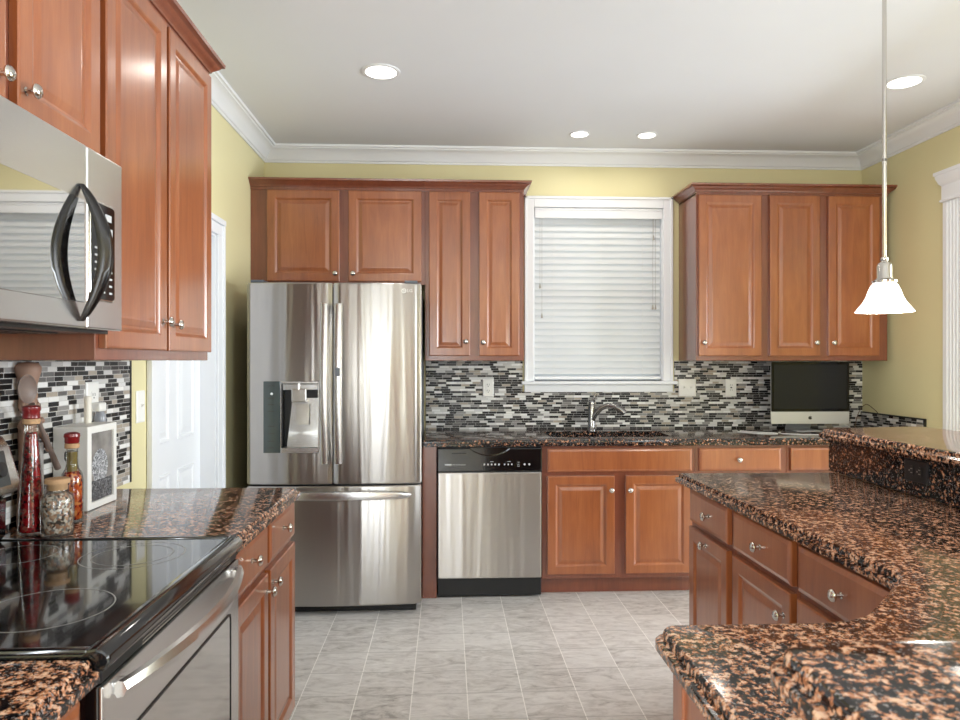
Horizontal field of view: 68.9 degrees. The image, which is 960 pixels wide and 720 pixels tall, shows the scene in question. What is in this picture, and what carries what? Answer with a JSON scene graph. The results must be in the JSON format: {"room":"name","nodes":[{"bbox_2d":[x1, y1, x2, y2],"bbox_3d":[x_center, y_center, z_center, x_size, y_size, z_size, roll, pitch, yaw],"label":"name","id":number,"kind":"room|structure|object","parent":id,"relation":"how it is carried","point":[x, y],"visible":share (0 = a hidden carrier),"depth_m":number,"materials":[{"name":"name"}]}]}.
{"room":"kitchen","nodes":[
{"label":"kitchen","id":0,"kind":"room"},
{"bbox_2d":[49,105,264,488],"bbox_3d":[-1.299,-0.018,0.474,0.150,2.776,8.270,0,0,-3],"label":"wall","id":1,"kind":"structure","parent":0,"point":[233,160],"depth_m":3.94,"materials":[{"name":"yellow paint"}]},
{"bbox_2d":[0,0,99,153],"bbox_3d":[-1.082,-0.800,1.370,0.366,0.625,0.771,0,0,-3],"label":"upper cabinet","id":2,"kind":"object","parent":1,"relation":"attached to","point":[50,49],"visible":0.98,"depth_m":1.55,"materials":[{"name":"brown wood"}]},
{"bbox_2d":[0,95,121,333],"bbox_3d":[-1.025,-0.270,1.340,0.457,0.416,0.757,0,0,-3],"label":"microwave","id":3,"kind":"object","parent":2,"relation":"attached to","point":[61,199],"visible":1,"depth_m":1.44,"materials":[{"name":"silver metal"}]},
{"bbox_2d":[95,214,112,294],"bbox_3d":[-0.874,-0.250,1.626,0.001,0.186,0.084,0,0,-3],"label":"print","id":4,"kind":"object","parent":3,"relation":"attached to","point":[109,290],"depth_m":1.65},
{"bbox_2d":[0,360,129,528],"bbox_3d":[-1.264,0.227,1.437,0.009,0.457,2.390,0,0,-3],"label":"tiled wall","id":5,"kind":"structure","parent":1,"relation":"attached to","point":[61,384],"depth_m":2.18,"materials":[{"name":"tile"}]},
{"bbox_2d":[85,382,98,420],"bbox_3d":[-1.298,0.135,2.346,0.009,0.130,0.080,0,0,-3],"label":"wall outlet","id":6,"kind":"object","parent":5,"relation":"attached to","point":[91,388],"visible":0.62,"depth_m":2.34,"materials":[{"name":"white plastic"}]},
{"bbox_2d":[91,391,96,399],"bbox_3d":[-1.295,0.115,2.347,0.003,0.028,0.034,0,0,-3],"label":"socket","id":7,"kind":"object","parent":6,"relation":"attached to","point":[93,393],"depth_m":2.35,"materials":[{"name":"white plastic"}]},
{"bbox_2d":[92,402,105,421],"bbox_3d":[-1.274,0.176,2.348,0.038,0.074,0.048,0,0,-3],"label":"plug","id":8,"kind":"object","parent":6,"relation":"attached to","point":[99,408],"visible":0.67,"depth_m":2.33,"materials":[{"name":"white plastic"}]},
{"bbox_2d":[0,0,225,359],"bbox_3d":[-1.121,-0.557,2.194,0.366,1.111,0.876,0,0,-3],"label":"upper cabinet","id":9,"kind":"object","parent":1,"relation":"attached to","point":[156,65],"visible":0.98,"depth_m":2.11,"materials":[{"name":"brown wood"}]},
{"bbox_2d":[130,361,131,481],"bbox_3d":[-1.320,0.227,2.637,0.011,0.457,0.012,0,0,-3],"label":"trim","id":10,"kind":"structure","parent":1,"relation":"attached to","point":[130,361],"depth_m":2.64,"materials":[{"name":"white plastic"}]},
{"bbox_2d":[135,390,144,422],"bbox_3d":[-1.321,0.178,2.736,0.018,0.125,0.073,0,0,-3],"label":"light switch","id":11,"kind":"object","parent":1,"relation":"attached to","point":[139,395],"visible":1,"depth_m":2.73,"materials":[{"name":"white plastic"}]},
{"bbox_2d":[159,360,199,488],"bbox_3d":[-1.447,0.359,3.258,0.047,2.005,0.721,0,0,-3],"label":"door","id":12,"kind":"structure","parent":1,"relation":"in","point":[179,380],"depth_m":3.32,"materials":[{"name":"white paint"}]},
{"bbox_2d":[147,212,225,488],"bbox_3d":[-1.417,0.312,3.259,0.176,2.115,0.939,0,0,-3],"label":"trim","id":13,"kind":"structure","parent":1,"relation":"attached to","point":[212,370],"depth_m":3.62,"materials":[{"name":"white paint"}]},
{"bbox_2d":[289,577,688,719],"bbox_3d":[2.017,1.420,0.746,7.300,0.100,8.700,0,0,-3],"label":"floor","id":14,"kind":"structure","parent":0,"point":[547,655],"depth_m":3.23,"materials":[{"name":"tile"}]},
{"bbox_2d":[59,702,79,719],"bbox_3d":[-0.892,0.931,0.741,0.686,0.875,0.618,0,0,-3],"label":"base cabinet","id":15,"kind":"object","parent":14,"relation":"on","point":[73,713],"visible":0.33,"depth_m":1.03,"materials":[{"name":"brown wood"}]},
{"bbox_2d":[0,660,98,719],"bbox_3d":[-0.898,0.475,0.696,0.670,0.038,0.715,0,0,-3],"label":"countertop","id":16,"kind":"structure","parent":15,"relation":"on","point":[29,690],"depth_m":0.99,"materials":[{"name":"beige stone"}]},
{"bbox_2d":[0,436,243,719],"bbox_3d":[-0.891,0.772,1.411,0.728,1.194,0.705,0,0,-3],"label":"range","id":17,"kind":"object","parent":14,"relation":"on","point":[156,618],"visible":0.98,"depth_m":1.39,"materials":[{"name":"black glass"}]},
{"bbox_2d":[235,502,294,719],"bbox_3d":[-0.958,0.931,2.141,0.686,0.875,0.752,0,0,-3],"label":"base cabinet","id":18,"kind":"object","parent":14,"relation":"on","point":[266,593],"visible":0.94,"depth_m":2.13,"materials":[{"name":"brown wood"}]},
{"bbox_2d":[3,487,300,554],"bbox_3d":[-0.968,0.475,2.147,0.668,0.038,0.769,0,0,-3],"label":"countertop","id":19,"kind":"structure","parent":18,"relation":"on","point":[244,513],"depth_m":2.09,"materials":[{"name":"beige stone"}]},
{"bbox_2d":[17,405,42,535],"bbox_3d":[-1.187,0.286,1.851,0.064,0.339,0.064,0,0,-3],"label":"decorative bottle","id":20,"kind":"object","parent":19,"relation":"on","point":[31,482],"visible":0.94,"depth_m":1.83,"materials":[{"name":"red glass"}]},
{"bbox_2d":[14,362,60,525],"bbox_3d":[-1.244,0.229,1.921,0.094,0.454,0.206,0,0,-3],"label":"chef figurine","id":21,"kind":"object","parent":19,"relation":"on","point":[27,374],"visible":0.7,"depth_m":1.92,"materials":[{"name":"brown ceramic"}]},
{"bbox_2d":[40,476,74,537],"bbox_3d":[-1.110,0.382,1.838,0.079,0.148,0.079,0,0,-3],"label":"spice jar","id":22,"kind":"object","parent":19,"relation":"on","point":[57,509],"visible":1,"depth_m":1.81,"materials":[{"name":"clear glass"}]},
{"bbox_2d":[61,432,83,522],"bbox_3d":[-1.161,0.329,1.992,0.058,0.254,0.058,0,0,-3],"label":"decorative bottle","id":23,"kind":"object","parent":19,"relation":"on","point":[71,439],"visible":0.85,"depth_m":1.98,"materials":[{"name":"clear glass"}]},
{"bbox_2d":[53,422,115,511],"bbox_3d":[-1.242,0.328,2.206,0.104,0.256,0.187,0,0,-3],"label":"box","id":24,"kind":"object","parent":19,"relation":"on","point":[97,449],"visible":0.71,"depth_m":2.17,"materials":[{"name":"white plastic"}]},
{"bbox_2d":[84,396,91,422],"bbox_3d":[-1.257,0.156,2.243,0.022,0.087,0.022,0,0,-3],"label":"candle","id":25,"kind":"object","parent":24,"relation":"on","point":[87,399],"visible":1,"depth_m":2.23,"materials":[{"name":"beige wax"}]},
{"bbox_2d":[92,430,111,501],"bbox_3d":[-1.196,0.328,2.209,0.002,0.211,0.141,0,0,-3],"label":"picture","id":26,"kind":"object","parent":24,"relation":"attached to","point":[101,439],"depth_m":2.21},
{"bbox_2d":[247,280,423,611],"bbox_3d":[-0.801,0.465,4.130,0.932,1.802,0.903,0,0,-3],"label":"refrigerator","id":27,"kind":"object","parent":14,"relation":"on","point":[335,372],"visible":0.96,"depth_m":3.75,"materials":[{"name":"grey metal"}]},
{"bbox_2d":[422,447,437,597],"bbox_3d":[-0.306,0.931,4.349,0.082,0.875,0.621,0,0,-3],"label":"end panel","id":28,"kind":"object","parent":14,"relation":"on","point":[429,454],"visible":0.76,"depth_m":4.04,"materials":[{"name":"brown wood"}]},
{"bbox_2d":[437,446,541,595],"bbox_3d":[0.042,0.932,4.335,0.604,0.868,0.613,0,0,-3],"label":"dishwasher","id":29,"kind":"object","parent":14,"relation":"on","point":[489,498],"visible":1,"depth_m":4.04,"materials":[{"name":"silver metal"}]},
{"bbox_2d":[445,461,529,465],"bbox_3d":[0.044,0.593,4.029,0.493,0.028,0.001,0,0,-3],"label":"print","id":30,"kind":"object","parent":29,"relation":"attached to","point":[447,463],"depth_m":4.03},
{"bbox_2d":[541,445,694,591],"bbox_3d":[0.800,0.931,4.381,0.905,0.875,0.661,0,0,-3],"label":"base cabinet","id":31,"kind":"object","parent":14,"relation":"on","point":[614,518],"visible":0.94,"depth_m":4.09,"materials":[{"name":"brown wood"}]},
{"bbox_2d":[673,675,705,719],"bbox_3d":[0.655,0.931,0.958,0.642,0.875,0.562,0,0,-3],"label":"base cabinet","id":32,"kind":"object","parent":14,"relation":"on","point":[684,708],"visible":0.02,"depth_m":1.13,"materials":[{"name":"brown wood"}]},
{"bbox_2d":[655,473,959,719],"bbox_3d":[0.886,0.475,1.784,1.230,0.038,2.160,0,0,-3],"label":"countertop","id":33,"kind":"structure","parent":32,"relation":"on","point":[907,544],"depth_m":1.53,"materials":[{"name":"beige stone"}]},
{"bbox_2d":[829,439,959,507],"bbox_3d":[0.929,0.387,1.785,1.224,0.138,2.202,0,0,-3],"label":"granite riser","id":34,"kind":"object","parent":33,"relation":"on","point":[879,467],"visible":0.4,"depth_m":2.50,"materials":[{"name":"brown stone"}]},
{"bbox_2d":[770,426,959,719],"bbox_3d":[1.111,0.299,1.612,1.748,0.038,2.735,0,0,-3],"label":"bar","id":35,"kind":"object","parent":34,"relation":"on","point":[904,679],"visible":1,"depth_m":0.64,"materials":[{"name":"beige stone"}]},
{"bbox_2d":[905,458,928,485],"bbox_3d":[1.471,0.372,2.362,0.009,0.076,0.118,0,0,-3],"label":"wall outlet","id":36,"kind":"object","parent":34,"relation":"attached to","point":[917,471],"visible":1,"depth_m":2.35,"materials":[{"name":"black plastic"}]},
{"bbox_2d":[908,465,913,474],"bbox_3d":[1.467,0.372,2.382,0.003,0.034,0.028,0,0,-3],"label":"socket","id":37,"kind":"object","parent":36,"relation":"attached to","point":[910,467],"depth_m":2.38,"materials":[{"name":"black plastic"}]},
{"bbox_2d":[916,467,921,476],"bbox_3d":[1.469,0.372,2.342,0.003,0.034,0.028,0,0,-3],"label":"socket","id":38,"kind":"object","parent":36,"relation":"attached to","point":[918,469],"depth_m":2.34,"materials":[{"name":"black plastic"}]},
{"bbox_2d":[689,489,735,624],"bbox_3d":[1.140,0.931,2.582,0.680,0.875,0.420,0,0,-3],"label":"base cabinet","id":39,"kind":"object","parent":14,"relation":"on","point":[711,550],"visible":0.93,"depth_m":2.54,"materials":[{"name":"brown wood"}]},
{"bbox_2d":[695,445,785,472],"bbox_3d":[1.527,0.931,4.416,0.550,0.875,0.661,0,0,-3],"label":"base cabinet","id":40,"kind":"object","parent":14,"relation":"on","point":[708,458],"visible":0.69,"depth_m":4.12,"materials":[{"name":"brown wood"}]},
{"bbox_2d":[733,511,800,623],"bbox_3d":[1.160,0.931,2.156,0.680,0.875,0.430,0,0,-3],"label":"base cabinet","id":41,"kind":"object","parent":14,"relation":"on","point":[765,561],"visible":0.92,"depth_m":2.12,"materials":[{"name":"brown wood"}]},
{"bbox_2d":[786,445,838,473],"bbox_3d":[2.216,0.931,4.464,0.830,0.875,0.630,0,0,-3],"label":"base cabinet","id":42,"kind":"object","parent":14,"relation":"on","point":[799,458],"visible":0.06,"depth_m":4.14,"materials":[{"name":"brown wood"}]},
{"bbox_2d":[422,428,828,446],"bbox_3d":[1.143,0.475,4.404,2.982,0.038,0.648,0,0,-3],"label":"countertop","id":43,"kind":"structure","parent":42,"relation":"on","point":[663,436],"depth_m":4.13,"materials":[{"name":"brown stone"}]},
{"bbox_2d":[587,393,626,430],"bbox_3d":[0.829,0.333,4.576,0.266,0.245,0.064,0,0,22],"label":"faucet","id":44,"kind":"object","parent":43,"relation":"on","point":[592,413],"visible":1,"depth_m":4.59,"materials":[{"name":"silver metal"}]},
{"bbox_2d":[738,430,777,433],"bbox_3d":[1.752,0.453,4.426,0.252,0.006,0.104,0,0,40],"label":"cable","id":45,"kind":"object","parent":43,"relation":"on","point":[740,430],"visible":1,"depth_m":4.42,"materials":[{"name":"white plastic"}]},
{"bbox_2d":[778,432,818,434],"bbox_3d":[2.065,0.453,4.347,0.391,0.006,0.124,0,0,16],"label":"keyboard","id":46,"kind":"object","parent":43,"relation":"on","point":[778,432],"visible":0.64,"depth_m":4.31,"materials":[{"name":"white plastic"}]},
{"bbox_2d":[771,362,848,431],"bbox_3d":[2.121,0.230,4.587,0.516,0.452,0.168,0,0,-3],"label":"desktop computer","id":47,"kind":"object","parent":43,"relation":"on","point":[803,394],"visible":0.97,"depth_m":4.50,"materials":[{"name":"metal"}]},
{"bbox_2d":[855,404,877,425],"bbox_3d":[2.562,0.371,4.660,0.140,0.166,0.088,0,0,19],"label":"cable","id":48,"kind":"object","parent":43,"relation":"on","point":[865,404],"visible":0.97,"depth_m":4.68,"materials":[{"name":"black plastic"}]},
{"bbox_2d":[797,545,890,622],"bbox_3d":[1.180,0.931,1.726,0.680,0.875,0.430,0,0,-3],"label":"base cabinet","id":49,"kind":"object","parent":14,"relation":"on","point":[831,591],"visible":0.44,"depth_m":1.74,"materials":[{"name":"brown wood"}]},
{"bbox_2d":[265,163,861,432],"bbox_3d":[1.899,-0.018,4.840,6.950,2.776,0.150,0,0,-3],"label":"wall","id":50,"kind":"structure","parent":0,"point":[546,180],"depth_m":4.71,"materials":[{"name":"yellow paint"}]},
{"bbox_2d":[248,177,424,289],"bbox_3d":[-0.878,-0.791,4.442,1.064,0.643,0.382,0,0,-3],"label":"upper cabinet","id":51,"kind":"object","parent":50,"relation":"attached to","point":[304,230],"visible":0.97,"depth_m":4.29,"materials":[{"name":"brown wood"}]},
{"bbox_2d":[425,179,531,360],"bbox_3d":[-0.017,-0.557,4.483,0.658,1.111,0.382,0,0,-3],"label":"upper cabinet","id":52,"kind":"object","parent":50,"relation":"attached to","point":[474,229],"visible":1,"depth_m":4.33,"materials":[{"name":"brown wood"}]},
{"bbox_2d":[521,196,677,391],"bbox_3d":[0.795,-0.447,4.760,1.049,1.310,0.204,0,0,-3],"label":"window","id":53,"kind":"structure","parent":50,"relation":"in","point":[665,384],"depth_m":4.70,"materials":[{"name":"white paint"}]},
{"bbox_2d":[535,208,661,378],"bbox_3d":[0.796,-0.449,4.728,0.861,1.145,0.070,0,0,-3],"label":"window blind","id":54,"kind":"object","parent":53,"relation":"attached to","point":[597,271],"visible":1,"depth_m":4.74,"materials":[{"name":"white paint"}]},
{"bbox_2d":[426,361,861,429],"bbox_3d":[1.128,0.227,4.724,2.979,0.457,0.009,0,0,-3],"label":"tiled wall","id":55,"kind":"structure","parent":50,"relation":"attached to","point":[455,399],"depth_m":4.71,"materials":[{"name":"tile"}]},
{"bbox_2d":[483,379,493,396],"bbox_3d":[0.054,0.180,4.664,0.073,0.118,0.009,0,0,-3],"label":"wall outlet","id":56,"kind":"object","parent":55,"relation":"attached to","point":[488,384],"visible":1,"depth_m":4.66,"materials":[{"name":"white plastic"}]},
{"bbox_2d":[679,379,695,395],"bbox_3d":[1.401,0.180,4.723,0.118,0.118,0.018,0,0,-3],"label":"light switch","id":57,"kind":"object","parent":55,"relation":"attached to","point":[687,387],"visible":1,"depth_m":4.72,"materials":[{"name":"white plastic"}]},
{"bbox_2d":[725,379,735,395],"bbox_3d":[1.700,0.180,4.742,0.073,0.118,0.009,0,0,-3],"label":"wall outlet","id":58,"kind":"object","parent":55,"relation":"attached to","point":[730,384],"visible":1,"depth_m":4.74,"materials":[{"name":"white plastic"}]},
{"bbox_2d":[729,383,733,391],"bbox_3d":[1.701,0.180,4.739,0.033,0.066,0.002,0,0,-3],"label":"socket","id":59,"kind":"object","parent":58,"relation":"attached to","point":[731,385],"depth_m":4.74,"materials":[{"name":"white plastic"}]},
{"bbox_2d":[672,182,770,360],"bbox_3d":[1.560,-0.557,4.557,0.505,1.111,0.382,0,0,-3],"label":"upper cabinet","id":60,"kind":"object","parent":50,"relation":"attached to","point":[723,226],"visible":1,"depth_m":4.41,"materials":[{"name":"brown wood"}]},
{"bbox_2d":[767,183,896,360],"bbox_3d":[2.226,-0.557,4.589,0.828,1.111,0.382,0,0,-3],"label":"upper cabinet","id":61,"kind":"object","parent":50,"relation":"attached to","point":[824,241],"visible":0.95,"depth_m":4.43,"materials":[{"name":"brown wood"}]},
{"bbox_2d":[177,0,959,151],"bbox_3d":[2.017,-1.456,0.746,7.300,0.100,8.700,0,0,-3],"label":"ceiling","id":62,"kind":"structure","parent":0,"point":[778,75],"depth_m":3.34,"materials":[{"name":"white paint"}]},
{"bbox_2d":[361,63,400,79],"bbox_3d":[-0.481,-1.403,3.401,0.188,0.006,0.188,0,0,-3],"label":"recessed light","id":63,"kind":"object","parent":62,"relation":"in","point":[378,71],"visible":1,"depth_m":3.39,"materials":[{"name":"white paint"}]},
{"bbox_2d":[569,131,589,137],"bbox_3d":[0.617,-1.403,4.334,0.129,0.006,0.129,0,0,-3],"label":"recessed light","id":64,"kind":"object","parent":62,"relation":"in","point":[576,134],"visible":1,"depth_m":4.33,"materials":[{"name":"white paint"}]},
{"bbox_2d":[636,132,657,138],"bbox_3d":[1.038,-1.403,4.354,0.129,0.006,0.129,0,0,-3],"label":"recessed light","id":65,"kind":"object","parent":62,"relation":"in","point":[644,135],"visible":1,"depth_m":4.35,"materials":[{"name":"white paint"}]},
{"bbox_2d":[855,0,914,313],"bbox_3d":[1.504,-0.794,2.604,0.197,1.224,0.197,0,0,-3],"label":"pendant light","id":66,"kind":"object","parent":62,"relation":"hanging from","point":[884,296],"visible":1,"depth_m":2.60,"materials":[{"name":"white glass"}]},
{"bbox_2d":[887,74,925,89],"bbox_3d":[2.136,-1.403,3.525,0.188,0.006,0.188,0,0,-3],"label":"recessed light","id":67,"kind":"object","parent":62,"relation":"in","point":[905,81],"visible":0.92,"depth_m":3.51,"materials":[{"name":"white paint"}]},
{"bbox_2d":[862,126,959,428],"bbox_3d":[2.882,-0.018,0.671,0.140,2.776,8.270,0,0,-3],"label":"wall","id":68,"kind":"structure","parent":0,"point":[909,383],"depth_m":4.24,"materials":[{"name":"yellow paint"}]},
{"bbox_2d":[209,71,959,169],"bbox_3d":[0.791,-1.356,0.623,4.039,0.100,8.169,0,0,-3],"label":"trim","id":69,"kind":"structure","parent":68,"relation":"attached to","point":[224,99],"depth_m":4.62,"materials":[{"name":"white paint"}]},
{"bbox_2d":[861,413,922,426],"bbox_3d":[2.627,0.404,4.474,0.010,0.104,0.630,0,0,-3],"label":"tiled wall","id":70,"kind":"structure","parent":68,"relation":"attached to","point":[867,420],"depth_m":4.51,"materials":[{"name":"tile"}]},
{"bbox_2d":[861,411,926,426],"bbox_3d":[2.625,0.400,4.469,0.014,0.112,0.640,0,0,-3],"label":"trim","id":71,"kind":"structure","parent":68,"relation":"attached to","point":[924,420],"depth_m":4.34,"materials":[{"name":"black plastic"}]},
{"bbox_2d":[933,163,959,430],"bbox_3d":[2.658,0.147,3.867,0.105,2.445,0.305,0,0,-3],"label":"trim","id":72,"kind":"structure","parent":68,"relation":"attached to","point":[948,179],"depth_m":3.92,"materials":[{"name":"white paint"}]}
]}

